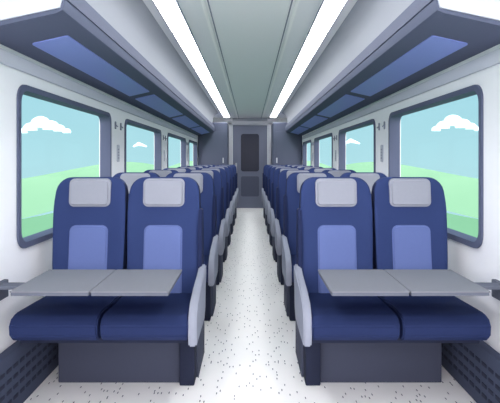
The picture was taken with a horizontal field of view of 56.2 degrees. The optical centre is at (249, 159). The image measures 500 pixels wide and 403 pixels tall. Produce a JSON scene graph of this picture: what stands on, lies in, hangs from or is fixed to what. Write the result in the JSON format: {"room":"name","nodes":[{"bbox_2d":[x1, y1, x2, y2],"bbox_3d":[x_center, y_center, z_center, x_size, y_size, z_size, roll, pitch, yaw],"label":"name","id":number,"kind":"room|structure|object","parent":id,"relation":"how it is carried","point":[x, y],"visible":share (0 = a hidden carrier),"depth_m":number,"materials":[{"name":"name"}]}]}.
{"room":"train carriage","nodes":[
{"label":"train carriage","id":0,"kind":"room"},
{"bbox_2d":[0,44,197,352],"bbox_3d":[-1.450,0.095,6.500,0.100,2.690,15.000,0,0,0],"label":"wall","id":1,"kind":"structure","parent":0,"point":[17,264],"depth_m":2.81,"materials":[{"name":"white plastic"}]},
{"bbox_2d":[0,340,57,402],"bbox_3d":[-1.367,1.260,5.750,0.063,0.360,13.300,0,0,0],"label":"wall heater","id":2,"kind":"object","parent":1,"relation":"attached to","point":[23,366],"visible":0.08,"depth_m":2.77,"materials":[{"name":"metal"}]},
{"bbox_2d":[17,85,111,247],"bbox_3d":[-1.438,0.040,3.745,0.104,1.012,1.882,0,0,0],"label":"window","id":3,"kind":"structure","parent":1,"relation":"in","point":[104,117],"depth_m":3.24,"materials":[{"name":"plastic"}]},
{"bbox_2d":[0,269,181,300],"bbox_3d":[-0.902,0.715,2.565,0.994,0.120,0.470,0,0,0],"label":"folding table","id":4,"kind":"object","parent":1,"relation":"attached to","point":[53,282],"visible":1,"depth_m":2.52,"materials":[{"name":"grey plastic"}]},
{"bbox_2d":[0,48,197,139],"bbox_3d":[-1.389,-0.580,7.400,0.019,0.080,10.000,0,0,0],"label":"trim","id":5,"kind":"structure","parent":1,"relation":"attached to","point":[11,60],"depth_m":3.58,"materials":[{"name":"grey plastic"}]},
{"bbox_2d":[0,0,217,135],"bbox_3d":[-1.119,-0.949,7.404,0.558,0.598,10.092,0,0,0],"label":"luggage rack","id":6,"kind":"object","parent":1,"relation":"attached to","point":[117,48],"visible":1,"depth_m":3.59,"materials":[{"name":"metal"}]},
{"bbox_2d":[117,145,119,161],"bbox_3d":[-1.393,-0.070,4.950,0.012,0.180,0.080,0,0,0],"label":"air vent","id":7,"kind":"object","parent":1,"relation":"in","point":[118,146],"visible":1,"depth_m":4.95,"materials":[{"name":"grey plastic"}]},
{"bbox_2d":[124,119,161,171],"bbox_3d":[-1.438,0.040,6.275,0.104,1.012,2.122,0,0,0],"label":"window","id":8,"kind":"structure","parent":1,"relation":"in","point":[157,133],"depth_m":7.29,"materials":[{"name":"plastic"}]},
{"bbox_2d":[167,133,185,167],"bbox_3d":[-1.438,0.040,9.025,0.104,1.012,2.222,0,0,0],"label":"window","id":9,"kind":"structure","parent":1,"relation":"in","point":[183,140],"depth_m":10.10,"materials":[{"name":"plastic"}]},
{"bbox_2d":[189,140,196,165],"bbox_3d":[-1.438,0.040,11.500,0.104,1.012,1.672,0,0,0],"label":"window","id":10,"kind":"structure","parent":1,"relation":"in","point":[190,141],"depth_m":12.30,"materials":[{"name":"plastic"}]},
{"bbox_2d":[24,208,475,402],"bbox_3d":[0.000,1.480,6.550,3.000,0.080,15.100,0,0,0],"label":"floor","id":11,"kind":"structure","parent":0,"point":[250,356],"depth_m":3.22,"materials":[{"name":"plastic"}]},
{"bbox_2d":[9,177,205,385],"bbox_3d":[-0.786,0.777,2.993,1.002,1.325,1.014,0,0,0],"label":"seat","id":12,"kind":"object","parent":11,"relation":"on","point":[159,224],"visible":0.94,"depth_m":3.02,"materials":[{"name":"blue fabric"}]},
{"bbox_2d":[113,172,218,320],"bbox_3d":[-0.786,0.777,4.193,1.002,1.325,1.014,0,0,0],"label":"seat","id":13,"kind":"object","parent":11,"relation":"on","point":[205,181],"visible":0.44,"depth_m":4.24,"materials":[{"name":"blue fabric"}]},
{"bbox_2d":[144,170,225,284],"bbox_3d":[-0.786,0.777,5.393,1.002,1.325,1.014,0,0,0],"label":"seat","id":14,"kind":"object","parent":11,"relation":"on","point":[218,189],"visible":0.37,"depth_m":5.45,"materials":[{"name":"blue fabric"}]},
{"bbox_2d":[163,168,229,261],"bbox_3d":[-0.786,0.777,6.593,1.002,1.325,1.014,0,0,0],"label":"seat","id":15,"kind":"object","parent":11,"relation":"on","point":[222,171],"visible":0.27,"depth_m":6.66,"materials":[{"name":"blue fabric"}]},
{"bbox_2d":[177,167,232,245],"bbox_3d":[-0.786,0.777,7.793,1.002,1.325,1.014,0,0,0],"label":"seat","id":16,"kind":"object","parent":11,"relation":"on","point":[229,180],"visible":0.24,"depth_m":7.84,"materials":[{"name":"blue fabric"}]},
{"bbox_2d":[187,166,234,234],"bbox_3d":[-0.786,0.777,8.993,1.002,1.325,1.014,0,0,0],"label":"seat","id":17,"kind":"object","parent":11,"relation":"on","point":[229,167],"visible":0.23,"depth_m":9.05,"materials":[{"name":"blue fabric"}]},
{"bbox_2d":[198,122,228,165],"bbox_3d":[-0.999,0.215,12.880,0.797,2.450,0.840,0,0,0],"label":"wall","id":18,"kind":"structure","parent":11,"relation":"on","point":[213,147],"depth_m":12.49,"materials":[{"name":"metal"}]},
{"bbox_2d":[195,165,236,225],"bbox_3d":[-0.786,0.777,10.193,1.002,1.325,1.014,0,0,0],"label":"seat","id":19,"kind":"object","parent":11,"relation":"on","point":[233,168],"visible":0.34,"depth_m":10.24,"materials":[{"name":"blue fabric"}]},
{"bbox_2d":[210,165,237,218],"bbox_3d":[-0.786,0.777,11.393,1.002,1.325,1.014,0,0,0],"label":"seat","id":20,"kind":"object","parent":11,"relation":"on","point":[210,165],"visible":0.16,"depth_m":11.46,"materials":[{"name":"blue fabric"}]},
{"bbox_2d":[262,165,289,218],"bbox_3d":[0.786,0.777,11.393,1.002,1.325,1.014,0,0,0],"label":"seat","id":21,"kind":"object","parent":11,"relation":"on","point":[265,165],"visible":0.19,"depth_m":11.46,"materials":[{"name":"blue fabric"}]},
{"bbox_2d":[263,165,304,225],"bbox_3d":[0.786,0.777,10.193,1.002,1.325,1.014,0,0,0],"label":"seat","id":22,"kind":"object","parent":11,"relation":"on","point":[266,168],"visible":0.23,"depth_m":10.24,"materials":[{"name":"blue fabric"}]},
{"bbox_2d":[271,122,301,165],"bbox_3d":[0.999,0.215,12.880,0.797,2.450,0.840,0,0,0],"label":"wall","id":23,"kind":"structure","parent":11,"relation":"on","point":[286,147],"depth_m":12.49,"materials":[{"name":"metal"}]},
{"bbox_2d":[265,166,312,234],"bbox_3d":[0.786,0.777,8.993,1.002,1.325,1.014,0,0,0],"label":"seat","id":24,"kind":"object","parent":11,"relation":"on","point":[270,167],"visible":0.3,"depth_m":9.05,"materials":[{"name":"blue fabric"}]},
{"bbox_2d":[267,167,322,245],"bbox_3d":[0.786,0.777,7.793,1.002,1.325,1.014,0,0,0],"label":"seat","id":25,"kind":"object","parent":11,"relation":"on","point":[270,180],"visible":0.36,"depth_m":7.84,"materials":[{"name":"blue fabric"}]},
{"bbox_2d":[270,168,336,261],"bbox_3d":[0.786,0.777,6.593,1.002,1.325,1.014,0,0,0],"label":"seat","id":26,"kind":"object","parent":11,"relation":"on","point":[277,171],"visible":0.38,"depth_m":6.66,"materials":[{"name":"blue fabric"}]},
{"bbox_2d":[274,170,355,284],"bbox_3d":[0.786,0.777,5.393,1.002,1.325,1.014,0,0,0],"label":"seat","id":27,"kind":"object","parent":11,"relation":"on","point":[281,189],"visible":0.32,"depth_m":5.45,"materials":[{"name":"blue fabric"}]},
{"bbox_2d":[281,172,386,320],"bbox_3d":[0.786,0.777,4.193,1.002,1.325,1.014,0,0,0],"label":"seat","id":28,"kind":"object","parent":11,"relation":"on","point":[294,181],"visible":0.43,"depth_m":4.24,"materials":[{"name":"blue fabric"}]},
{"bbox_2d":[294,177,490,385],"bbox_3d":[0.786,0.777,2.993,1.002,1.325,1.014,0,0,0],"label":"seat","id":29,"kind":"object","parent":11,"relation":"on","point":[402,224],"visible":0.94,"depth_m":3.02,"materials":[{"name":"blue fabric"}]},
{"bbox_2d":[143,0,356,117],"bbox_3d":[0.000,-1.305,6.550,3.000,0.110,15.100,0,0,0],"label":"ceiling","id":30,"kind":"structure","parent":0,"point":[249,32],"depth_m":4.98,"materials":[{"name":"white plastic"}]},
{"bbox_2d":[152,0,230,117],"bbox_3d":[-0.665,-1.241,6.425,0.190,0.016,14.550,0,0,0],"label":"ceiling light","id":31,"kind":"object","parent":30,"relation":"attached to","point":[171,12],"depth_m":4.95,"materials":[{"name":"white plastic"}]},
{"bbox_2d":[200,0,238,117],"bbox_3d":[-0.355,-1.244,6.475,0.060,0.011,14.950,0,0,0],"label":"trim","id":32,"kind":"structure","parent":30,"relation":"attached to","point":[202,1],"depth_m":4.96,"materials":[{"name":"white plastic"}]},
{"bbox_2d":[261,0,299,117],"bbox_3d":[0.355,-1.244,6.475,0.060,0.011,14.950,0,0,0],"label":"trim","id":33,"kind":"structure","parent":30,"relation":"attached to","point":[297,1],"depth_m":4.96,"materials":[{"name":"white plastic"}]},
{"bbox_2d":[269,0,347,117],"bbox_3d":[0.665,-1.241,6.425,0.190,0.016,14.550,0,0,0],"label":"ceiling light","id":34,"kind":"object","parent":30,"relation":"attached to","point":[328,12],"depth_m":4.95,"materials":[{"name":"white plastic"}]},
{"bbox_2d":[213,118,286,164],"bbox_3d":[0.000,0.095,14.050,2.800,2.690,0.100,0,0,0],"label":"wall","id":35,"kind":"structure","parent":0,"point":[214,119],"depth_m":14.00,"materials":[{"name":"grey plastic"}]},
{"bbox_2d":[228,121,271,207],"bbox_3d":[0.000,0.139,14.020,1.320,2.597,0.120,0,0,0],"label":"door","id":36,"kind":"structure","parent":35,"relation":"in","point":[249,137],"depth_m":14.01,"materials":[{"name":"metal"}]},
{"bbox_2d":[302,44,499,352],"bbox_3d":[1.450,0.095,6.500,0.100,2.690,15.000,0,0,0],"label":"wall","id":37,"kind":"structure","parent":0,"point":[482,264],"depth_m":2.82,"materials":[{"name":"white plastic"}]},
{"bbox_2d":[303,140,310,165],"bbox_3d":[1.438,0.040,11.500,0.104,1.012,1.672,0,0,0],"label":"window","id":38,"kind":"structure","parent":37,"relation":"in","point":[308,141],"depth_m":12.30,"materials":[{"name":"plastic"}]},
{"bbox_2d":[314,133,332,167],"bbox_3d":[1.438,0.040,9.025,0.104,1.012,2.222,0,0,0],"label":"window","id":39,"kind":"structure","parent":37,"relation":"in","point":[316,140],"depth_m":10.10,"materials":[{"name":"plastic"}]},
{"bbox_2d":[338,119,375,171],"bbox_3d":[1.438,0.040,6.275,0.104,1.012,2.122,0,0,0],"label":"window","id":40,"kind":"structure","parent":37,"relation":"in","point":[342,133],"depth_m":7.29,"materials":[{"name":"plastic"}]},
{"bbox_2d":[380,145,382,161],"bbox_3d":[1.393,-0.070,4.950,0.012,0.180,0.080,0,0,0],"label":"air vent","id":41,"kind":"object","parent":37,"relation":"in","point":[381,146],"visible":1,"depth_m":4.95,"materials":[{"name":"grey plastic"}]},
{"bbox_2d":[282,0,499,135],"bbox_3d":[1.119,-0.949,7.404,0.558,0.598,10.092,0,0,0],"label":"luggage rack","id":42,"kind":"object","parent":37,"relation":"attached to","point":[382,48],"visible":1,"depth_m":3.60,"materials":[{"name":"metal"}]},
{"bbox_2d":[302,48,499,139],"bbox_3d":[1.389,-0.580,7.400,0.019,0.080,10.000,0,0,0],"label":"trim","id":43,"kind":"structure","parent":37,"relation":"attached to","point":[488,60],"depth_m":3.58,"materials":[{"name":"grey plastic"}]},
{"bbox_2d":[318,269,499,300],"bbox_3d":[0.902,0.715,2.565,0.994,0.120,0.470,0,0,0],"label":"folding table","id":44,"kind":"object","parent":37,"relation":"attached to","point":[339,282],"visible":1,"depth_m":2.52,"materials":[{"name":"grey plastic"}]},
{"bbox_2d":[388,85,482,247],"bbox_3d":[1.438,0.040,3.745,0.104,1.012,1.882,0,0,0],"label":"window","id":45,"kind":"structure","parent":37,"relation":"in","point":[394,117],"depth_m":3.24,"materials":[{"name":"plastic"},{"name":"painted metal"}]},
{"bbox_2d":[442,340,499,402],"bbox_3d":[1.367,1.260,5.750,0.063,0.360,13.300,0,0,0],"label":"wall heater","id":46,"kind":"object","parent":37,"relation":"attached to","point":[475,366],"visible":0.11,"depth_m":2.77,"materials":[{"name":"metal"}]},
{"label":"outside","id":47,"kind":"structure","parent":0,"visible":0},
{"bbox_2d":[22,161,192,218],"bbox_3d":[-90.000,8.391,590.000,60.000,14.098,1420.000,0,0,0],"label":"grassy hill","id":48,"kind":"structure","parent":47,"point":[38,192],"depth_m":179.06,"materials":[{"name":"green plant"}]},
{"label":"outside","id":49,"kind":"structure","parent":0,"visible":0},
{"bbox_2d":[307,161,477,218],"bbox_3d":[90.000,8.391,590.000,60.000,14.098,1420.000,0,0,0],"label":"grassy hill","id":50,"kind":"structure","parent":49,"point":[460,192],"depth_m":179.06,"materials":[{"name":"green plant"}]},
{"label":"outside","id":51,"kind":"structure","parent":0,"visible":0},
{"bbox_2d":[22,213,52,237],"bbox_3d":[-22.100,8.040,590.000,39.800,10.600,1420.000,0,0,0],"label":"meadow","id":52,"kind":"structure","parent":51,"point":[32,225],"depth_m":61.59,"materials":[{"name":"green plant"}]},
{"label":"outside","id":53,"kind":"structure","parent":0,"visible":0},
{"bbox_2d":[447,213,477,237],"bbox_3d":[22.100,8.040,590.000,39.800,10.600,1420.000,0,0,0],"label":"meadow","id":54,"kind":"structure","parent":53,"point":[467,225],"depth_m":61.59,"materials":[{"name":"green plant"}]},
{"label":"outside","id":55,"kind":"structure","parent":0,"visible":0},
{"bbox_2d":[22,116,70,132],"bbox_3d":[-90.103,-15.522,205.463,23.080,7.442,6.027,0,0,0],"label":"cloud","id":56,"kind":"structure","parent":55,"point":[43,122],"depth_m":203.74,"materials":[{"name":"white"}]},
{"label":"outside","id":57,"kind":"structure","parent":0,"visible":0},
{"bbox_2d":[431,115,477,130],"bbox_3d":[89.902,-16.152,203.478,21.978,7.087,5.739,0,0,0],"label":"cloud","id":58,"kind":"structure","parent":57,"point":[451,120],"depth_m":201.86,"materials":[{"name":"white"}]},
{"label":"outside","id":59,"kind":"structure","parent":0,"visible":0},
{"bbox_2d":[133,142,146,146],"bbox_3d":[-90.052,-12.634,382.909,11.580,3.734,3.024,0,0,0],"label":"cloud","id":60,"kind":"structure","parent":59,"point":[138,143],"depth_m":382.04,"materials":[{"name":"white"}]},
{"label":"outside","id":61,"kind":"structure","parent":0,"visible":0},
{"bbox_2d":[346,139,359,143],"bbox_3d":[89.936,-16.454,412.941,14.273,4.602,3.727,0,0,0],"label":"cloud","id":62,"kind":"structure","parent":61,"point":[349,140],"depth_m":411.77,"materials":[{"name":"white"}]}
]}

